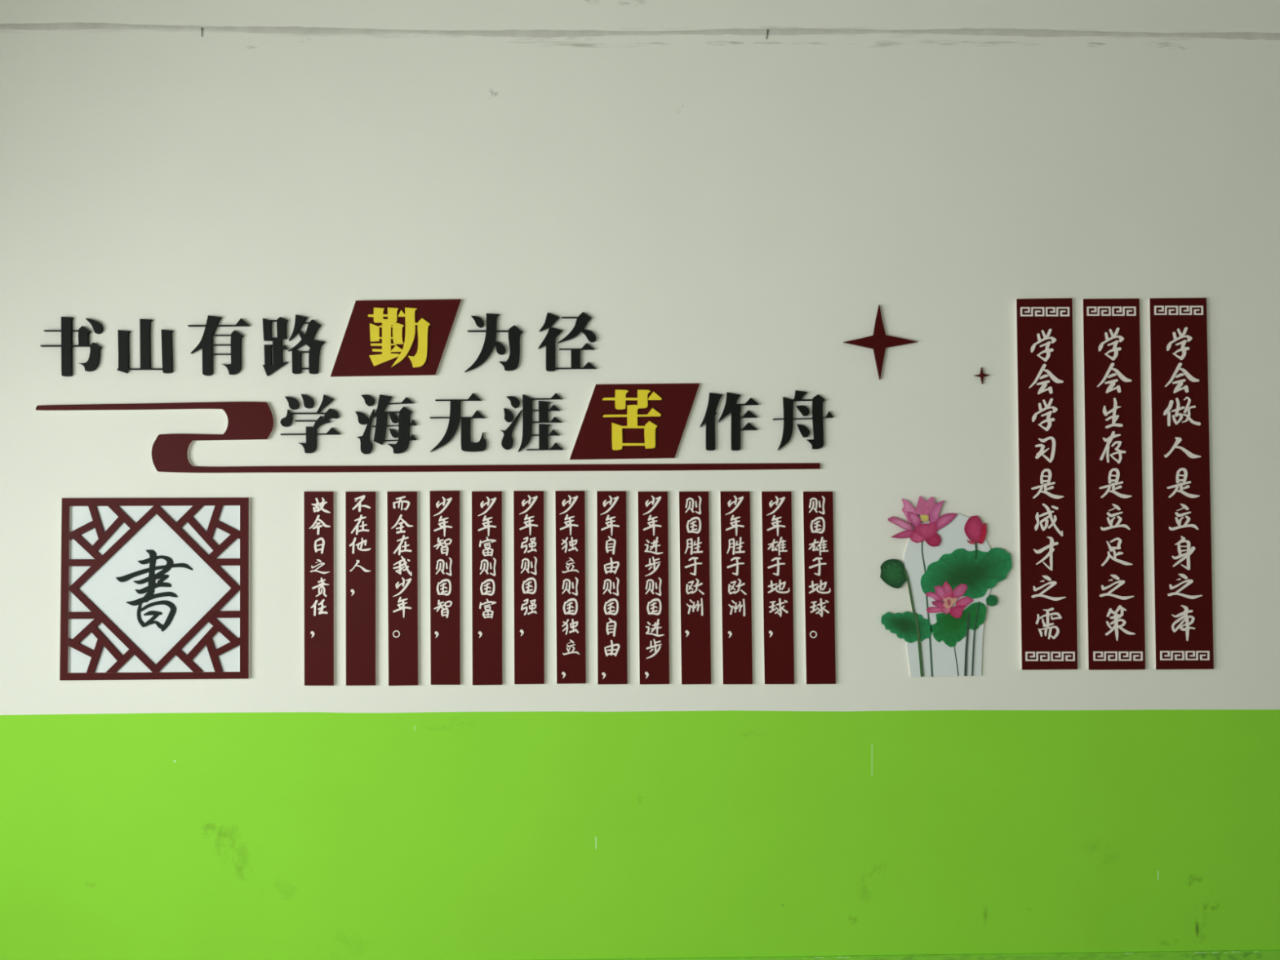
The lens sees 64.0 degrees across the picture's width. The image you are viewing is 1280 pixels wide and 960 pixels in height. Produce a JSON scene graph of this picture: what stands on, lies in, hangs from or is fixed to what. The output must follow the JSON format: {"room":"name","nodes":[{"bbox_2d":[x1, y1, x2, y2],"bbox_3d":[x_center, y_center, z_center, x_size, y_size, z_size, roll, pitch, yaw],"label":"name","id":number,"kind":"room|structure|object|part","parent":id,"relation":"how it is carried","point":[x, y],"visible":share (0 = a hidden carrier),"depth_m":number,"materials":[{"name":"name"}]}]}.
{"room":"school classroom","nodes":[
{"label":"school classroom","id":0,"kind":"room"},
{"bbox_2d":[0,0,1279,959],"bbox_3d":[0.966,-0.174,3.703,9.350,3.950,0.201,0,-1,-1],"label":"wall","id":1,"kind":"structure","parent":0,"point":[726,213],"depth_m":3.58,"materials":[{"name":"white paint"}]},
{"bbox_2d":[40,316,103,376],"bbox_3d":[-1.974,-0.464,3.558,0.212,0.208,0.013,0,-1,-1],"label":"slogan letter","id":2,"kind":"object","parent":1,"relation":"attached to","point":[92,363],"visible":1,"depth_m":3.55,"materials":[{"name":"black plastic"}]},
{"bbox_2d":[116,319,173,373],"bbox_3d":[-1.721,-0.465,3.562,0.191,0.189,0.013,0,-1,-1],"label":"slogan letter","id":3,"kind":"object","parent":1,"relation":"attached to","point":[123,336],"visible":1,"depth_m":3.56,"materials":[{"name":"black plastic"}]},
{"bbox_2d":[59,497,250,680],"bbox_3d":[-1.677,0.374,3.544,0.647,0.628,0.014,0,-1,-1],"label":"lattice panel","id":4,"kind":"object","parent":1,"relation":"attached to","point":[152,588],"visible":1,"depth_m":3.54,"materials":[{"name":"white plastic"}]},
{"bbox_3d":[-1.984,0.376,3.539,0.031,0.628,0.014,0,-1,-1],"label":"frame rail","id":5,"kind":"part","parent":4,"relation":"part of","materials":[{"name":"red plastic"}]},
{"bbox_3d":[-1.675,0.676,3.538,0.647,0.026,0.014,0,-1,-1],"label":"frame rail","id":6,"kind":"part","parent":4,"relation":"part of","materials":[{"name":"red plastic"}]},
{"bbox_3d":[-1.677,0.075,3.550,0.643,0.030,0.014,0,-1,-1],"label":"frame rail","id":7,"kind":"part","parent":4,"relation":"part of","materials":[{"name":"red plastic"}]},
{"bbox_3d":[-1.369,0.374,3.549,0.031,0.626,0.014,0,-1,-1],"label":"frame rail","id":8,"kind":"part","parent":4,"relation":"part of","materials":[{"name":"red plastic"}]},
{"bbox_2d":[187,315,250,376],"bbox_3d":[-1.466,-0.468,3.566,0.212,0.210,0.013,0,-1,-1],"label":"slogan letter","id":9,"kind":"object","parent":1,"relation":"attached to","point":[211,325],"visible":1,"depth_m":3.56,"materials":[{"name":"black plastic"}]},
{"bbox_2d":[262,314,324,376],"bbox_3d":[-1.206,-0.469,3.570,0.214,0.213,0.013,0,-1,-1],"label":"slogan letter","id":10,"kind":"object","parent":1,"relation":"attached to","point":[315,346],"visible":1,"depth_m":3.56,"materials":[{"name":"black plastic"}]},
{"bbox_2d":[280,394,340,453],"bbox_3d":[-1.147,-0.196,3.565,0.206,0.207,0.013,0,-1,-1],"label":"slogan letter","id":11,"kind":"object","parent":1,"relation":"attached to","point":[310,446],"visible":1,"depth_m":3.56,"materials":[{"name":"black plastic"}]},
{"bbox_2d":[303,491,334,685],"bbox_3d":[-1.113,0.376,3.553,0.103,0.672,0.015,0,-1,-1],"label":"plaque","id":12,"kind":"object","parent":1,"relation":"attached to","point":[318,506],"visible":1,"depth_m":3.55,"materials":[{"name":"red plastic"}]},
{"bbox_2d":[345,491,376,685],"bbox_3d":[-0.968,0.376,3.555,0.105,0.672,0.015,0,-1,-1],"label":"plaque","id":13,"kind":"object","parent":1,"relation":"attached to","point":[360,506],"visible":1,"depth_m":3.55,"materials":[{"name":"red plastic"}]},
{"bbox_2d":[355,394,417,453],"bbox_3d":[-0.885,-0.194,3.569,0.212,0.207,0.013,0,-1,-1],"label":"slogan letter","id":14,"kind":"object","parent":1,"relation":"attached to","point":[403,420],"visible":1,"depth_m":3.56,"materials":[{"name":"black plastic"}]},
{"bbox_2d":[330,298,462,377],"bbox_3d":[-0.851,-0.496,3.572,0.456,0.270,0.020,0,-1,-1],"label":"plaque","id":15,"kind":"object","parent":1,"relation":"attached to","point":[393,337],"visible":1,"depth_m":3.57,"materials":[{"name":"red plastic"}]},
{"bbox_2d":[386,491,418,685],"bbox_3d":[-0.823,0.376,3.557,0.106,0.672,0.015,0,-1,-1],"label":"plaque","id":16,"kind":"object","parent":1,"relation":"attached to","point":[402,506],"visible":1,"depth_m":3.55,"materials":[{"name":"red plastic"}]},
{"bbox_2d":[35,401,820,472],"bbox_3d":[-0.731,-0.152,3.570,2.722,0.248,0.013,0,-1,-1],"label":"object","id":17,"kind":"object","parent":1,"relation":"attached to","point":[246,420],"visible":1,"depth_m":3.56,"materials":[{"name":"red plastic"}]},
{"bbox_2d":[429,490,461,684],"bbox_3d":[-0.677,0.374,3.559,0.104,0.673,0.015,0,-1,-1],"label":"plaque","id":18,"kind":"object","parent":1,"relation":"attached to","point":[445,505],"visible":1,"depth_m":3.56,"materials":[{"name":"red plastic"}]},
{"bbox_2d":[430,392,486,452],"bbox_3d":[-0.634,-0.201,3.573,0.195,0.205,0.013,0,-1,-1],"label":"slogan letter","id":19,"kind":"object","parent":1,"relation":"attached to","point":[455,417],"visible":1,"depth_m":3.57,"materials":[{"name":"black plastic"}]},
{"bbox_2d":[471,491,502,684],"bbox_3d":[-0.531,0.375,3.562,0.105,0.672,0.015,0,-1,-1],"label":"plaque","id":20,"kind":"object","parent":1,"relation":"attached to","point":[486,506],"visible":1,"depth_m":3.56,"materials":[{"name":"red plastic"}]},
{"bbox_2d":[464,313,523,372],"bbox_3d":[-0.511,-0.480,3.581,0.205,0.205,0.013,0,-1,-1],"label":"slogan letter","id":21,"kind":"object","parent":1,"relation":"attached to","point":[512,363],"visible":1,"depth_m":3.58,"materials":[{"name":"black plastic"}]},
{"bbox_2d":[513,490,544,684],"bbox_3d":[-0.386,0.373,3.564,0.105,0.671,0.015,0,-1,-1],"label":"plaque","id":22,"kind":"object","parent":1,"relation":"attached to","point":[528,505],"visible":1,"depth_m":3.56,"materials":[{"name":"red plastic"}]},
{"bbox_2d":[500,393,563,451],"bbox_3d":[-0.379,-0.201,3.577,0.221,0.204,0.013,0,-1,-1],"label":"slogan letter","id":23,"kind":"object","parent":1,"relation":"attached to","point":[507,442],"visible":1,"depth_m":3.57,"materials":[{"name":"black plastic"}]},
{"bbox_2d":[537,311,595,371],"bbox_3d":[-0.255,-0.484,3.585,0.203,0.207,0.013,0,-1,-1],"label":"slogan letter","id":24,"kind":"object","parent":1,"relation":"attached to","point":[583,319],"visible":1,"depth_m":3.58,"materials":[{"name":"black plastic"}]},
{"bbox_2d":[555,490,586,684],"bbox_3d":[-0.241,0.372,3.566,0.103,0.670,0.015,0,-1,-1],"label":"plaque","id":25,"kind":"object","parent":1,"relation":"attached to","point":[570,505],"visible":1,"depth_m":3.56,"materials":[{"name":"red plastic"}]},
{"bbox_2d":[596,491,627,684],"bbox_3d":[-0.097,0.374,3.568,0.103,0.671,0.015,0,-1,-1],"label":"plaque","id":26,"kind":"object","parent":1,"relation":"attached to","point":[611,505],"visible":1,"depth_m":3.56,"materials":[{"name":"red plastic"}]},
{"bbox_2d":[569,382,699,459],"bbox_3d":[-0.018,-0.205,3.579,0.457,0.265,0.020,0,-1,-1],"label":"plaque","id":27,"kind":"object","parent":1,"relation":"attached to","point":[620,420],"visible":1,"depth_m":3.58,"materials":[{"name":"red plastic"}]},
{"bbox_2d":[0,22,1279,39],"bbox_3d":[0.059,-1.590,3.619,7.351,0.078,0.001,0,-1,-1],"label":"trim","id":28,"kind":"structure","parent":1,"relation":"attached to","point":[77,25],"depth_m":3.62,"materials":[{"name":"paint"}]},
{"bbox_2d":[637,491,669,684],"bbox_3d":[0.048,0.375,3.571,0.105,0.670,0.015,0,-1,-1],"label":"plaque","id":29,"kind":"object","parent":1,"relation":"attached to","point":[653,546],"visible":1,"depth_m":3.56,"materials":[{"name":"red plastic"}]},
{"bbox_2d":[679,491,711,684],"bbox_3d":[0.192,0.375,3.573,0.107,0.671,0.015,0,-1,-1],"label":"plaque","id":30,"kind":"object","parent":1,"relation":"attached to","point":[694,518],"visible":1,"depth_m":3.57,"materials":[{"name":"red plastic"}]},
{"bbox_2d":[700,392,759,450],"bbox_3d":[0.313,-0.205,3.588,0.208,0.204,0.013,0,-1,-1],"label":"slogan letter","id":31,"kind":"object","parent":1,"relation":"attached to","point":[731,406],"visible":1,"depth_m":3.58,"materials":[{"name":"black plastic"}]},
{"bbox_2d":[720,491,752,684],"bbox_3d":[0.336,0.375,3.575,0.107,0.672,0.015,0,-1,-1],"label":"plaque","id":32,"kind":"object","parent":1,"relation":"attached to","point":[735,506],"visible":1,"depth_m":3.57,"materials":[{"name":"red plastic"}]},
{"bbox_2d":[760,491,794,684],"bbox_3d":[0.481,0.376,3.577,0.109,0.672,0.015,0,-1,-1],"label":"plaque","id":33,"kind":"object","parent":1,"relation":"attached to","point":[776,506],"visible":1,"depth_m":3.57,"materials":[{"name":"red plastic"}]},
{"bbox_2d":[773,390,833,450],"bbox_3d":[0.573,-0.209,3.592,0.212,0.210,0.013,0,-1,-1],"label":"slogan letter","id":34,"kind":"object","parent":1,"relation":"attached to","point":[817,442],"visible":1,"depth_m":3.59,"materials":[{"name":"black plastic"}]},
{"bbox_2d":[802,491,835,684],"bbox_3d":[0.626,0.376,3.580,0.108,0.671,0.015,0,-1,-1],"label":"plaque","id":35,"kind":"object","parent":1,"relation":"attached to","point":[817,506],"visible":1,"depth_m":3.58,"materials":[{"name":"red plastic"}]},
{"bbox_2d":[843,305,917,379],"bbox_3d":[0.846,-0.484,3.602,0.263,0.263,0.013,0,-1,-1],"label":"star","id":36,"kind":"object","parent":1,"relation":"attached to","point":[879,340],"visible":1,"depth_m":3.60,"materials":[{"name":"red plastic"}]},
{"bbox_2d":[537,949,1279,959],"bbox_3d":[0.980,1.725,3.560,9.150,0.147,0.008,0,-1,-1],"label":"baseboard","id":37,"kind":"structure","parent":1,"relation":"attached to","point":[1274,954],"depth_m":3.56,"materials":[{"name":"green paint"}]},
{"bbox_2d":[880,496,1012,676],"bbox_3d":[1.073,0.372,3.587,0.462,0.633,0.015,0,-1,-1],"label":"cutout","id":38,"kind":"object","parent":1,"relation":"attached to","point":[950,570],"visible":1,"depth_m":3.58,"materials":[{"name":"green plastic"}]},
{"bbox_3d":[0.957,0.500,3.580,0.065,0.375,0.005,0,-1,-1],"label":"stem","id":39,"kind":"part","parent":38,"relation":"part of","materials":[{"name":"plastic"}]},
{"bbox_3d":[1.005,0.445,3.584,0.036,0.486,0.001,0,-1,-1],"label":"stem","id":40,"kind":"part","parent":38,"relation":"part of","materials":[{"name":"plastic"}]},
{"bbox_3d":[1.106,0.631,3.582,0.017,0.109,0.001,0,-1,-1],"label":"stem","id":41,"kind":"part","parent":38,"relation":"part of","materials":[{"name":"plastic"}]},
{"bbox_3d":[1.143,0.575,3.581,0.020,0.220,0.005,0,-1,-1],"label":"stem","id":42,"kind":"part","parent":38,"relation":"part of","materials":[{"name":"plastic"}]},
{"bbox_3d":[1.173,0.555,3.582,0.030,0.259,0.005,0,-1,-1],"label":"stem","id":43,"kind":"part","parent":38,"relation":"part of","materials":[{"name":"plastic"}]},
{"bbox_3d":[1.177,0.248,3.589,0.008,0.059,0.005,0,-1,-1],"label":"stem","id":44,"kind":"part","parent":38,"relation":"part of","materials":[{"name":"green plastic"}]},
{"bbox_2d":[973,367,989,383],"bbox_3d":[1.203,-0.367,3.607,0.057,0.058,0.010,0,-1,-1],"label":"star","id":45,"kind":"object","parent":1,"relation":"attached to","point":[981,375],"visible":1,"depth_m":3.60,"materials":[{"name":"red plastic"}]},
{"bbox_2d":[1014,297,1077,670],"bbox_3d":[1.428,0.011,3.597,0.198,1.304,0.020,0,-1,-1],"label":"banner","id":46,"kind":"object","parent":1,"relation":"attached to","point":[1045,413],"visible":1,"depth_m":3.59,"materials":[{"name":"red plastic"}]},
{"bbox_2d":[1080,298,1145,670],"bbox_3d":[1.665,0.012,3.601,0.200,1.304,0.020,0,-1,-1],"label":"banner","id":47,"kind":"object","parent":1,"relation":"attached to","point":[1110,327],"visible":1,"depth_m":3.60,"materials":[{"name":"red plastic"}]},
{"bbox_2d":[1147,297,1213,669],"bbox_3d":[1.904,0.010,3.605,0.204,1.306,0.020,0,-1,-1],"label":"banner","id":48,"kind":"object","parent":1,"relation":"attached to","point":[1182,574],"visible":1,"depth_m":3.60,"materials":[{"name":"red plastic"}]}
]}

